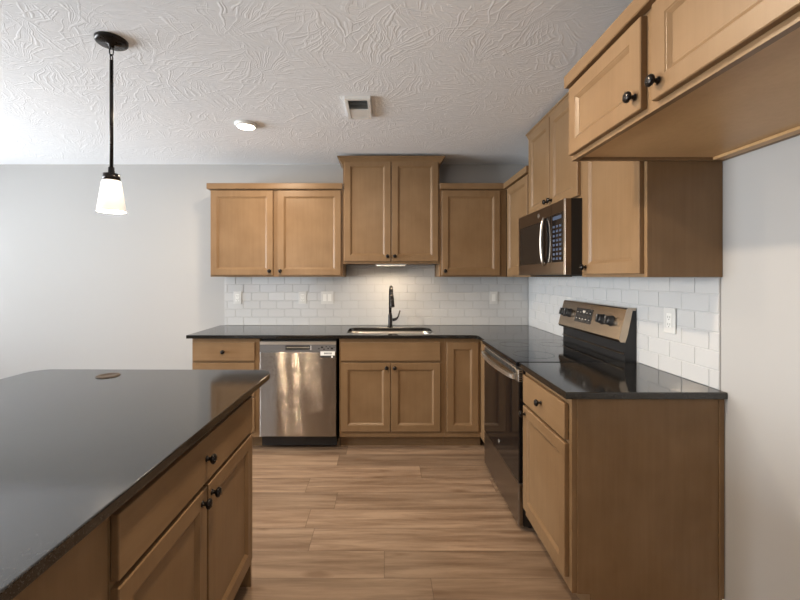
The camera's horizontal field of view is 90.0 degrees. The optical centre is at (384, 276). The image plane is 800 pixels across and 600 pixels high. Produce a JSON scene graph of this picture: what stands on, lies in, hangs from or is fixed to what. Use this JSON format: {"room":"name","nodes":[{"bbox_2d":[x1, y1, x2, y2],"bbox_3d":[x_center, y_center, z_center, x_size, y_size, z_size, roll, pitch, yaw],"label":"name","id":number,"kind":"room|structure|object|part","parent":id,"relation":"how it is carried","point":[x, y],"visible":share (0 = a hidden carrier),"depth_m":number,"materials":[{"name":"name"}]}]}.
{"room":"kitchen","nodes":[
{"label":"kitchen","id":0,"kind":"room"},
{"bbox_2d":[0,369,269,599],"bbox_3d":[-1.149,0.474,0.724,1.180,0.028,2.520,0,0,1],"label":"countertop","id":1,"kind":"structure","parent":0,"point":[76,446],"depth_m":1.12,"materials":[{"name":"black stone"}]},
{"bbox_2d":[95,373,120,378],"bbox_3d":[-1.282,0.458,1.852,0.098,0.004,0.098,0,0,0],"label":"cap","id":2,"kind":"object","parent":1,"relation":"in","point":[106,375],"visible":1,"depth_m":1.84,"materials":[{"name":"brown metal"}]},
{"bbox_2d":[0,164,528,378],"bbox_3d":[-1.919,0.156,3.838,6.762,2.436,0.100,0,0,0],"label":"wall","id":3,"kind":"structure","parent":0,"point":[82,287],"depth_m":3.79,"materials":[{"name":"grey paint"}]},
{"bbox_2d":[206,183,345,276],"bbox_3d":[-0.954,-0.403,3.609,1.174,0.809,0.354,0,0,0],"label":"upper cabinet","id":4,"kind":"object","parent":3,"relation":"attached to","point":[258,229],"visible":1,"depth_m":3.47,"materials":[{"name":"brown wood"}]},
{"bbox_3d":[-1.241,-0.379,3.473,0.540,0.734,0.019,0,0,0],"label":"door","id":5,"kind":"part","parent":4,"relation":"part of","materials":[{"name":"brown wood"}]},
{"bbox_3d":[-1.241,-0.379,3.476,0.408,0.602,0.005,0,0,0],"label":"door panel","id":6,"kind":"part","parent":4,"relation":"part of","materials":[{"name":"brown wood"}]},
{"bbox_3d":[-0.954,-0.782,3.616,1.174,0.050,0.335,0,0,0],"label":"crown molding","id":7,"kind":"part","parent":4,"relation":"part of","materials":[{"name":"brown wood"}]},
{"bbox_3d":[-0.655,-0.379,3.473,0.547,0.734,0.019,0,0,0],"label":"door","id":8,"kind":"part","parent":4,"relation":"part of","materials":[{"name":"brown wood"}]},
{"bbox_3d":[-0.655,-0.379,3.476,0.415,0.602,0.005,0,0,0],"label":"door panel","id":9,"kind":"part","parent":4,"relation":"part of","materials":[{"name":"brown wood"}]},
{"bbox_2d":[224,265,527,324],"bbox_3d":[-0.083,0.175,3.783,2.870,0.570,0.008,0,0,0],"label":"tile backsplash","id":10,"kind":"structure","parent":3,"relation":"attached to","point":[361,297],"depth_m":3.78,"materials":[{"name":"grey tile"}]},
{"bbox_2d":[234,291,241,303],"bbox_3d":[-1.392,0.198,3.774,0.075,0.120,0.008,0,0,0],"label":"wall outlet","id":11,"kind":"object","parent":10,"relation":"attached to","point":[237,294],"visible":1,"depth_m":3.77,"materials":[{"name":"grey plastic"}]},
{"bbox_2d":[299,291,306,303],"bbox_3d":[-0.778,0.198,3.774,0.075,0.120,0.008,0,0,0],"label":"wall outlet","id":12,"kind":"object","parent":10,"relation":"attached to","point":[302,294],"visible":1,"depth_m":3.77,"materials":[{"name":"grey plastic"}]},
{"bbox_2d":[321,291,333,303],"bbox_3d":[-0.545,0.198,3.773,0.118,0.120,0.010,0,0,0],"label":"switch plate","id":13,"kind":"object","parent":10,"relation":"attached to","point":[327,297],"visible":1,"depth_m":3.77,"materials":[{"name":"grey plastic"}]},
{"bbox_2d":[490,291,497,303],"bbox_3d":[1.025,0.198,3.773,0.075,0.120,0.010,0,0,0],"label":"switch plate","id":14,"kind":"object","parent":10,"relation":"attached to","point":[493,294],"visible":1,"depth_m":3.77,"materials":[{"name":"grey plastic"}]},
{"bbox_2d":[337,156,444,264],"bbox_3d":[0.054,-0.576,3.609,0.930,0.927,0.354,0,0,0],"label":"upper cabinet","id":15,"kind":"object","parent":3,"relation":"attached to","point":[391,203],"visible":1,"depth_m":3.47,"materials":[{"name":"brown wood"}]},
{"bbox_3d":[-0.152,-0.572,3.473,0.402,0.879,0.019,0,0,0],"label":"door","id":16,"kind":"part","parent":15,"relation":"part of","materials":[{"name":"brown wood"}]},
{"bbox_3d":[-0.152,-0.572,3.476,0.271,0.747,0.005,0,0,0],"label":"door panel","id":17,"kind":"part","parent":15,"relation":"part of","materials":[{"name":"brown wood"}]},
{"bbox_2d":[376,264,405,265],"bbox_3d":[0.052,-0.103,3.550,0.270,0.016,0.060,0,0,0],"label":"light","id":18,"kind":"object","parent":15,"relation":"attached to","point":[376,264],"visible":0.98,"depth_m":3.52,"materials":[{"name":"grey plastic"}]},
{"bbox_3d":[0.054,-1.008,3.610,0.930,0.062,0.348,0,0,0],"label":"crown molding","id":19,"kind":"part","parent":15,"relation":"part of","materials":[{"name":"brown wood"}]},
{"bbox_3d":[0.260,-0.572,3.476,0.271,0.747,0.005,0,0,0],"label":"door panel","id":20,"kind":"part","parent":15,"relation":"part of","materials":[{"name":"brown wood"}]},
{"bbox_3d":[0.260,-0.572,3.473,0.402,0.879,0.019,0,0,0],"label":"door","id":21,"kind":"part","parent":15,"relation":"part of","materials":[{"name":"brown wood"}]},
{"bbox_2d":[435,183,506,276],"bbox_3d":[0.917,-0.403,3.609,0.885,0.809,0.354,0,0,0],"label":"upper cabinet","id":22,"kind":"object","parent":3,"relation":"attached to","point":[472,216],"visible":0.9,"depth_m":3.47,"materials":[{"name":"brown wood"}]},
{"bbox_3d":[0.745,-0.379,3.476,0.372,0.602,0.005,0,0,0],"label":"door panel","id":23,"kind":"part","parent":22,"relation":"part of","materials":[{"name":"brown wood"}]},
{"bbox_3d":[0.765,-0.782,3.466,0.580,0.050,0.034,0,0,0],"label":"crown molding","id":24,"kind":"part","parent":22,"relation":"part of","materials":[{"name":"brown wood"}]},
{"bbox_2d":[0,0,632,163],"bbox_3d":[-1.919,-1.112,-1.356,6.762,0.100,10.488,0,0,0],"label":"ceiling","id":25,"kind":"structure","parent":0,"point":[461,81],"depth_m":2.11,"materials":[{"name":"white paint"}]},
{"bbox_2d":[94,31,128,213],"bbox_3d":[-1.228,-0.676,1.795,0.130,0.770,0.130,0,0,0],"label":"pendant light","id":26,"kind":"object","parent":25,"relation":"hanging from","point":[111,196],"visible":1,"depth_m":1.78,"materials":[{"name":"black metal"}]},
{"bbox_3d":[-1.228,-0.726,1.795,0.015,0.488,0.015,0,0,0],"label":"rod","id":27,"kind":"part","parent":26,"relation":"part of","materials":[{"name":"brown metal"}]},
{"bbox_3d":[-1.228,-0.361,1.795,0.114,0.140,0.114,0,0,0],"label":"lamp shade","id":28,"kind":"part","parent":26,"relation":"part of","materials":[{"name":"white glass"}]},
{"bbox_2d":[234,120,257,130],"bbox_3d":[-0.967,-1.048,2.784,0.152,0.028,0.152,0,0,0],"label":"recessed light","id":29,"kind":"object","parent":25,"relation":"in","point":[248,125],"visible":1,"depth_m":2.75,"materials":[{"name":"white plastic"}]},
{"bbox_2d":[344,96,371,118],"bbox_3d":[-0.163,-1.052,2.500,0.152,0.020,0.300,0,0,0],"label":"ceiling vent","id":30,"kind":"object","parent":25,"relation":"in","point":[358,107],"visible":1,"depth_m":2.47,"materials":[{"name":"white metal"}]},
{"bbox_3d":[-0.163,-1.048,2.569,0.115,0.009,0.126,0,0,0],"label":"closed panel","id":31,"kind":"part","parent":30,"relation":"part of","materials":[{"name":"white ceramic"}]},
{"bbox_2d":[234,430,578,599],"bbox_3d":[-1.919,1.424,-1.356,6.762,0.100,10.488,0,0,0],"label":"floor","id":32,"kind":"structure","parent":0,"point":[330,522],"depth_m":2.16,"materials":[{"name":"brown wood"}]},
{"bbox_2d":[12,518,107,599],"bbox_3d":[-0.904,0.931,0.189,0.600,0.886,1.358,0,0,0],"label":"panel","id":33,"kind":"object","parent":32,"relation":"on","point":[81,573],"visible":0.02,"depth_m":0.79,"materials":[{"name":"brown wood"}]},
{"bbox_2d":[108,395,251,599],"bbox_3d":[-0.880,0.931,1.328,0.666,0.886,0.917,0,0,0],"label":"base cabinet","id":34,"kind":"object","parent":32,"relation":"on","point":[186,534],"visible":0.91,"depth_m":1.22,"materials":[{"name":"brown wood"}]},
{"bbox_3d":[-0.588,0.954,1.086,0.019,0.544,0.428,0,0,0],"label":"door","id":35,"kind":"part","parent":34,"relation":"part of","materials":[{"name":"brown wood"}]},
{"bbox_3d":[-0.592,0.954,1.086,0.005,0.412,0.296,0,0,0],"label":"door panel","id":36,"kind":"part","parent":34,"relation":"part of","materials":[{"name":"brown wood"}]},
{"bbox_3d":[-0.562,0.719,1.265,0.031,0.033,0.033,0,0,0],"label":"knob","id":37,"kind":"part","parent":34,"relation":"part of","materials":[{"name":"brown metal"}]},
{"bbox_3d":[-0.562,0.591,1.297,0.031,0.033,0.033,0,0,0],"label":"knob","id":38,"kind":"part","parent":34,"relation":"part of","materials":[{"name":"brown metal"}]},
{"bbox_3d":[-0.562,0.719,1.335,0.031,0.033,0.033,0,0,0],"label":"knob","id":39,"kind":"part","parent":34,"relation":"part of","materials":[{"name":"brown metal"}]},
{"bbox_3d":[-0.586,0.954,1.524,0.019,0.544,0.427,0,0,0],"label":"door","id":40,"kind":"part","parent":34,"relation":"part of","materials":[{"name":"brown wood"}]},
{"bbox_3d":[-0.590,0.954,1.524,0.005,0.412,0.295,0,0,0],"label":"door panel","id":41,"kind":"part","parent":34,"relation":"part of","materials":[{"name":"brown wood"}]},
{"bbox_3d":[-0.895,0.931,1.779,0.600,0.886,0.014,0,0,0],"label":"panel","id":42,"kind":"part","parent":34,"relation":"part of","materials":[{"name":"brown wood"}]},
{"bbox_2d":[192,339,262,445],"bbox_3d":[-1.263,0.931,3.457,0.534,0.886,0.659,0,0,0],"label":"base cabinet","id":43,"kind":"object","parent":32,"relation":"on","point":[207,354],"visible":0.34,"depth_m":3.16,"materials":[{"name":"brown wood"}]},
{"bbox_3d":[-1.276,0.814,3.167,0.492,0.264,0.019,0,0,0],"label":"drawer","id":44,"kind":"part","parent":43,"relation":"part of","materials":[{"name":"brown wood"}]},
{"bbox_3d":[-1.276,0.593,3.167,0.492,0.147,0.019,0,0,0],"label":"drawer","id":45,"kind":"part","parent":43,"relation":"part of","materials":[{"name":"brown wood"}]},
{"bbox_3d":[-1.276,1.094,3.167,0.492,0.264,0.019,0,0,0],"label":"drawer","id":46,"kind":"part","parent":43,"relation":"part of","materials":[{"name":"brown wood"}]},
{"bbox_2d":[260,339,338,444],"bbox_3d":[-0.686,0.927,3.449,0.600,0.850,0.598,0,0,0],"label":"dishwasher","id":47,"kind":"object","parent":32,"relation":"on","point":[299,402],"visible":0.98,"depth_m":3.15,"materials":[{"name":"silver metal"}]},
{"bbox_3d":[-0.686,0.524,3.151,0.600,0.024,0.001,0,0,0],"label":"trim","id":48,"kind":"part","parent":47,"relation":"part of","materials":[{"name":"silver metal"}]},
{"bbox_3d":[-0.686,1.309,3.216,0.600,0.086,0.015,0,0,0],"label":"kick plate","id":49,"kind":"part","parent":47,"relation":"part of","materials":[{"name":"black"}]},
{"bbox_2d":[339,339,443,445],"bbox_3d":[0.055,0.931,3.457,0.834,0.886,0.659,0,0,0],"label":"base cabinet","id":50,"kind":"object","parent":32,"relation":"on","point":[391,391],"visible":0.95,"depth_m":3.17,"materials":[{"name":"brown wood"}]},
{"bbox_3d":[-0.153,0.954,3.167,0.390,0.544,0.019,0,0,0],"label":"door","id":51,"kind":"part","parent":50,"relation":"part of","materials":[{"name":"brown wood"}]},
{"bbox_3d":[-0.153,0.954,3.171,0.258,0.412,0.005,0,0,0],"label":"door panel","id":52,"kind":"part","parent":50,"relation":"part of","materials":[{"name":"brown wood"}]},
{"bbox_3d":[0.045,0.593,3.167,0.786,0.147,0.019,0,0,0],"label":"drawer","id":53,"kind":"part","parent":50,"relation":"part of","materials":[{"name":"brown wood"}]},
{"bbox_3d":[0.243,0.954,3.167,0.390,0.544,0.019,0,0,0],"label":"door","id":54,"kind":"part","parent":50,"relation":"part of","materials":[{"name":"brown wood"}]},
{"bbox_3d":[0.243,0.954,3.171,0.258,0.412,0.005,0,0,0],"label":"door panel","id":55,"kind":"part","parent":50,"relation":"part of","materials":[{"name":"brown wood"}]},
{"bbox_2d":[443,339,485,445],"bbox_3d":[0.916,0.931,3.348,0.887,0.886,0.876,0,0,0],"label":"base cabinet","id":56,"kind":"object","parent":32,"relation":"on","point":[463,359],"visible":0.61,"depth_m":3.17,"materials":[{"name":"brown wood"}]},
{"bbox_2d":[186,325,562,340],"bbox_3d":[-0.101,0.474,3.347,2.922,0.028,0.878,0,0,0],"label":"countertop","id":57,"kind":"structure","parent":56,"relation":"on","point":[481,332],"depth_m":3.35,"materials":[{"name":"black stone"}]},
{"bbox_2d":[349,331,430,333],"bbox_3d":[0.042,0.587,3.415,0.745,0.194,0.412,0,0,0],"label":"sink","id":58,"kind":"object","parent":57,"relation":"in","point":[350,332],"visible":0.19,"depth_m":3.60,"materials":[{"name":"silver metal"}]},
{"bbox_2d":[387,285,400,326],"bbox_3d":[0.089,0.270,3.574,0.123,0.380,0.255,0,0,-4],"label":"kitchen faucet","id":59,"kind":"object","parent":57,"relation":"on","point":[391,296],"visible":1,"depth_m":3.65,"materials":[{"name":"black metal"}]},
{"bbox_2d":[387,313,392,326],"bbox_3d":[0.048,0.397,3.672,0.054,0.125,0.054,0,0,-4],"label":"faucet","id":60,"kind":"object","parent":59,"relation":"on","point":[390,318],"depth_m":3.66,"materials":[{"name":"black metal"}]},
{"bbox_3d":[0.054,0.207,3.586,0.027,0.256,0.200,0,0,-4],"label":"spout","id":61,"kind":"part","parent":59,"relation":"part of","materials":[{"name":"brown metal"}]},
{"bbox_3d":[0.614,0.873,3.171,0.118,0.575,0.005,0,0,0],"label":"door panel","id":62,"kind":"part","parent":56,"relation":"part of","materials":[{"name":"brown wood"}]},
{"bbox_3d":[0.614,0.873,3.167,0.250,0.707,0.019,0,0,0],"label":"door","id":63,"kind":"part","parent":56,"relation":"part of","materials":[{"name":"brown wood"}]},
{"bbox_3d":[0.768,0.881,3.044,0.019,0.786,0.268,0,0,0],"label":"filler panel","id":64,"kind":"part","parent":56,"relation":"part of","materials":[{"name":"brown wood"}]},
{"bbox_2d":[481,300,635,527],"bbox_3d":[1.009,0.772,2.525,0.684,1.204,0.752,0,0,0],"label":"range","id":65,"kind":"object","parent":32,"relation":"on","point":[592,332],"visible":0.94,"depth_m":2.39,"materials":[{"name":"black metal"}]},
{"bbox_3d":[0.692,0.547,2.537,0.050,0.029,0.696,0,0,0],"label":"handle","id":66,"kind":"part","parent":65,"relation":"part of","materials":[{"name":"silver metal"}]},
{"bbox_3d":[0.732,1.230,2.524,0.025,0.227,0.746,0,0,0],"label":"storage drawer","id":67,"kind":"part","parent":65,"relation":"part of","materials":[{"name":"silver metal"}]},
{"bbox_3d":[0.732,0.840,2.524,0.025,0.544,0.746,0,0,0],"label":"oven door","id":68,"kind":"part","parent":65,"relation":"part of","materials":[{"name":"black glass"}]},
{"bbox_3d":[0.731,0.535,2.524,0.027,0.066,0.746,0,0,0],"label":"door trim","id":69,"kind":"part","parent":65,"relation":"part of","materials":[{"name":"silver metal"}]},
{"bbox_2d":[482,340,622,366],"bbox_3d":[0.993,0.472,2.525,0.575,0.027,0.752,0,0,0],"label":"cooktop","id":70,"kind":"object","parent":65,"relation":"in","point":[514,352],"depth_m":2.42,"materials":[{"name":"black glass"}]},
{"bbox_3d":[1.260,0.250,2.840,0.051,0.061,0.062,0,0,0],"label":"control knob","id":71,"kind":"part","parent":65,"relation":"part of","materials":[{"name":"black plastic"}]},
{"bbox_3d":[1.260,0.250,2.770,0.051,0.061,0.062,0,0,0],"label":"control knob","id":72,"kind":"part","parent":65,"relation":"part of","materials":[{"name":"black plastic"}]},
{"bbox_3d":[1.278,0.251,2.575,0.023,0.090,0.210,0,0,0],"label":"display panel","id":73,"kind":"part","parent":65,"relation":"part of","materials":[{"name":"grey plastic"}]},
{"bbox_3d":[1.260,0.250,2.350,0.051,0.061,0.062,0,0,0],"label":"control knob","id":74,"kind":"part","parent":65,"relation":"part of","materials":[{"name":"black plastic"}]},
{"bbox_3d":[1.260,0.250,2.260,0.051,0.061,0.062,0,0,0],"label":"control knob","id":75,"kind":"part","parent":65,"relation":"part of","materials":[{"name":"black plastic"}]},
{"bbox_2d":[519,372,723,599],"bbox_3d":[1.030,0.931,1.870,0.659,0.886,0.538,0,0,0],"label":"base cabinet","id":76,"kind":"object","parent":32,"relation":"on","point":[625,497],"visible":0.98,"depth_m":1.60,"materials":[{"name":"brown wood"}]},
{"bbox_3d":[0.717,0.593,1.879,0.031,0.033,0.033,0,0,0],"label":"knob","id":77,"kind":"part","parent":76,"relation":"part of","materials":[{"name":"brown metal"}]},
{"bbox_3d":[0.745,0.954,1.879,0.005,0.412,0.359,0,0,0],"label":"door panel","id":78,"kind":"part","parent":76,"relation":"part of","materials":[{"name":"brown wood"}]},
{"bbox_3d":[0.742,0.593,1.879,0.019,0.147,0.491,0,0,0],"label":"drawer","id":79,"kind":"part","parent":76,"relation":"part of","materials":[{"name":"brown wood"}]},
{"bbox_3d":[0.742,0.954,1.879,0.019,0.544,0.491,0,0,0],"label":"door","id":80,"kind":"part","parent":76,"relation":"part of","materials":[{"name":"brown wood"}]},
{"bbox_3d":[0.761,0.881,1.875,0.019,0.786,0.529,0,0,0],"label":"frame","id":81,"kind":"part","parent":76,"relation":"part of","materials":[{"name":"brown wood"}]},
{"bbox_2d":[519,363,727,398],"bbox_3d":[1.039,0.474,1.865,0.642,0.028,0.554,0,0,0],"label":"countertop","id":82,"kind":"structure","parent":76,"relation":"on","point":[569,380],"depth_m":1.75,"materials":[{"name":"black stone"}]},
{"bbox_3d":[1.054,0.931,1.607,0.565,0.885,0.005,0,0,0],"label":"panel","id":83,"kind":"part","parent":76,"relation":"part of","materials":[{"name":"brown wood"}]},
{"bbox_2d":[572,135,799,599],"bbox_3d":[1.412,0.156,-1.356,0.100,2.436,10.288,0,0,0],"label":"wall","id":84,"kind":"structure","parent":0,"point":[760,279],"depth_m":1.45,"materials":[{"name":"grey paint"}]},
{"bbox_2d":[504,166,571,276],"bbox_3d":[1.192,-0.403,3.184,0.337,0.809,0.553,0,0,0],"label":"upper cabinet","id":85,"kind":"object","parent":84,"relation":"attached to","point":[517,186],"visible":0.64,"depth_m":3.19,"materials":[{"name":"brown wood"}]},
{"bbox_3d":[1.040,-0.782,3.184,0.034,0.050,0.553,0,0,0],"label":"crown molding","id":86,"kind":"part","parent":85,"relation":"part of","materials":[{"name":"brown wood"}]},
{"bbox_3d":[1.050,-0.379,3.163,0.005,0.602,0.354,0,0,0],"label":"door panel","id":87,"kind":"part","parent":85,"relation":"part of","materials":[{"name":"brown wood"}]},
{"bbox_3d":[1.046,-0.379,3.163,0.019,0.734,0.486,0,0,0],"label":"door","id":88,"kind":"part","parent":85,"relation":"part of","materials":[{"name":"brown wood"}]},
{"bbox_3d":[1.067,-0.379,3.184,0.019,0.762,0.553,0,0,0],"label":"frame","id":89,"kind":"part","parent":85,"relation":"part of","materials":[{"name":"brown wood"}]},
{"bbox_2d":[526,91,581,213],"bbox_3d":[1.183,-0.731,2.526,0.354,0.616,0.810,0,0,0],"label":"upper cabinet","id":90,"kind":"object","parent":84,"relation":"attached to","point":[554,177],"visible":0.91,"depth_m":2.48,"materials":[{"name":"brown wood"}]},
{"bbox_3d":[1.046,-0.724,2.712,0.019,0.574,0.362,0,0,0],"label":"door","id":91,"kind":"part","parent":90,"relation":"part of","materials":[{"name":"brown wood"}]},
{"bbox_3d":[1.050,-0.724,2.712,0.005,0.442,0.230,0,0,0],"label":"door panel","id":92,"kind":"part","parent":90,"relation":"part of","materials":[{"name":"brown wood"}]},
{"bbox_3d":[1.194,-1.008,2.526,0.328,0.062,0.810,0,0,0],"label":"crown molding","id":93,"kind":"part","parent":90,"relation":"part of","materials":[{"name":"brown wood"}]},
{"bbox_2d":[519,198,581,275],"bbox_3d":[1.148,-0.213,2.523,0.424,0.418,0.756,0,0,0],"label":"microwave oven","id":94,"kind":"object","parent":90,"relation":"attached to","point":[550,237],"visible":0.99,"depth_m":2.30,"materials":[{"name":"silver metal"}]},
{"bbox_3d":[0.985,-0.215,2.619,0.029,0.410,0.563,0,0,0],"label":"door","id":95,"kind":"part","parent":94,"relation":"part of","materials":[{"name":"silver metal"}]},
{"bbox_3d":[0.953,-0.212,2.423,0.034,0.291,0.017,0,0,0],"label":"handle","id":96,"kind":"part","parent":94,"relation":"part of","materials":[{"name":"silver metal"}]},
{"bbox_3d":[0.968,-0.215,2.155,0.004,0.410,0.020,0,0,0],"label":"edge trim","id":97,"kind":"part","parent":94,"relation":"part of","materials":[{"name":"silver metal"}]},
{"bbox_3d":[1.050,-0.724,2.340,0.005,0.442,0.230,0,0,0],"label":"door panel","id":98,"kind":"part","parent":90,"relation":"part of","materials":[{"name":"brown wood"}]},
{"bbox_3d":[1.046,-0.724,2.340,0.019,0.574,0.362,0,0,0],"label":"door","id":99,"kind":"part","parent":90,"relation":"part of","materials":[{"name":"brown wood"}]},
{"bbox_3d":[1.067,-0.724,2.526,0.019,0.602,0.758,0,0,0],"label":"frame","id":100,"kind":"part","parent":90,"relation":"part of","materials":[{"name":"brown wood"}]},
{"bbox_2d":[528,277,720,389],"bbox_3d":[1.357,0.231,2.700,0.008,0.458,2.156,0,0,0],"label":"tile backsplash","id":101,"kind":"structure","parent":84,"relation":"attached to","point":[693,353],"depth_m":1.97,"materials":[{"name":"grey tile"}]},
{"bbox_2d":[664,307,675,333],"bbox_3d":[1.348,0.208,1.895,0.008,0.120,0.078,0,0,0],"label":"wall outlet","id":102,"kind":"object","parent":101,"relation":"attached to","point":[669,313],"visible":1,"depth_m":1.89,"materials":[{"name":"grey plastic"}]},
{"bbox_2d":[666,313,671,327],"bbox_3d":[1.345,0.208,1.895,0.002,0.068,0.034,0,0,0],"label":"receptacle","id":103,"kind":"object","parent":102,"relation":"attached to","point":[668,315],"depth_m":1.89,"materials":[{"name":"grey plastic"}]},
{"bbox_2d":[579,161,721,276],"bbox_3d":[1.183,-0.403,1.878,0.354,0.809,0.532,0,0,0],"label":"upper cabinet","id":104,"kind":"object","parent":84,"relation":"attached to","point":[640,218],"visible":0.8,"depth_m":1.61,"materials":[{"name":"brown wood"}]},
{"bbox_3d":[1.022,-0.048,2.067,0.031,0.033,0.033,0,0,0],"label":"knob","id":105,"kind":"part","parent":104,"relation":"part of","materials":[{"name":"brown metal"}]},
{"bbox_3d":[1.050,-0.379,1.863,0.005,0.602,0.331,0,0,0],"label":"door panel","id":106,"kind":"part","parent":104,"relation":"part of","materials":[{"name":"brown wood"}]},
{"bbox_3d":[1.046,-0.379,1.863,0.019,0.734,0.462,0,0,0],"label":"door","id":107,"kind":"part","parent":104,"relation":"part of","materials":[{"name":"brown wood"}]},
{"bbox_3d":[1.067,-0.379,1.878,0.019,0.762,0.532,0,0,0],"label":"frame","id":108,"kind":"part","parent":104,"relation":"part of","materials":[{"name":"brown wood"}]},
{"bbox_2d":[564,0,799,160],"bbox_3d":[1.030,-0.635,1.127,0.659,0.343,0.978,0,0,0],"label":"upper cabinet","id":109,"kind":"object","parent":84,"relation":"attached to","point":[667,80],"visible":1,"depth_m":1.14,"materials":[{"name":"brown wood"}]},
{"bbox_3d":[0.745,-0.615,1.371,0.005,0.134,0.316,0,0,0],"label":"door panel","id":110,"kind":"part","parent":109,"relation":"part of","materials":[{"name":"brown wood"}]},
{"bbox_3d":[0.742,-0.615,1.371,0.019,0.266,0.448,0,0,0],"label":"door","id":111,"kind":"part","parent":109,"relation":"part of","materials":[{"name":"brown wood"}]},
{"bbox_3d":[0.737,-0.782,1.127,0.030,0.050,0.978,0,0,0],"label":"crown molding","id":112,"kind":"part","parent":109,"relation":"part of","materials":[{"name":"brown wood"}]},
{"bbox_3d":[0.717,-0.526,1.173,0.031,0.033,0.033,0,0,0],"label":"knob","id":113,"kind":"part","parent":109,"relation":"part of","materials":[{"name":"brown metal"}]},
{"bbox_3d":[0.717,-0.526,1.073,0.031,0.033,0.033,0,0,0],"label":"knob","id":114,"kind":"part","parent":109,"relation":"part of","materials":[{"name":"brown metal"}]},
{"bbox_3d":[0.745,-0.615,0.876,0.005,0.134,0.317,0,0,0],"label":"door panel","id":115,"kind":"part","parent":109,"relation":"part of","materials":[{"name":"brown wood"}]},
{"bbox_3d":[0.742,-0.615,0.876,0.019,0.266,0.449,0,0,0],"label":"door","id":116,"kind":"part","parent":109,"relation":"part of","materials":[{"name":"brown wood"}]}
]}

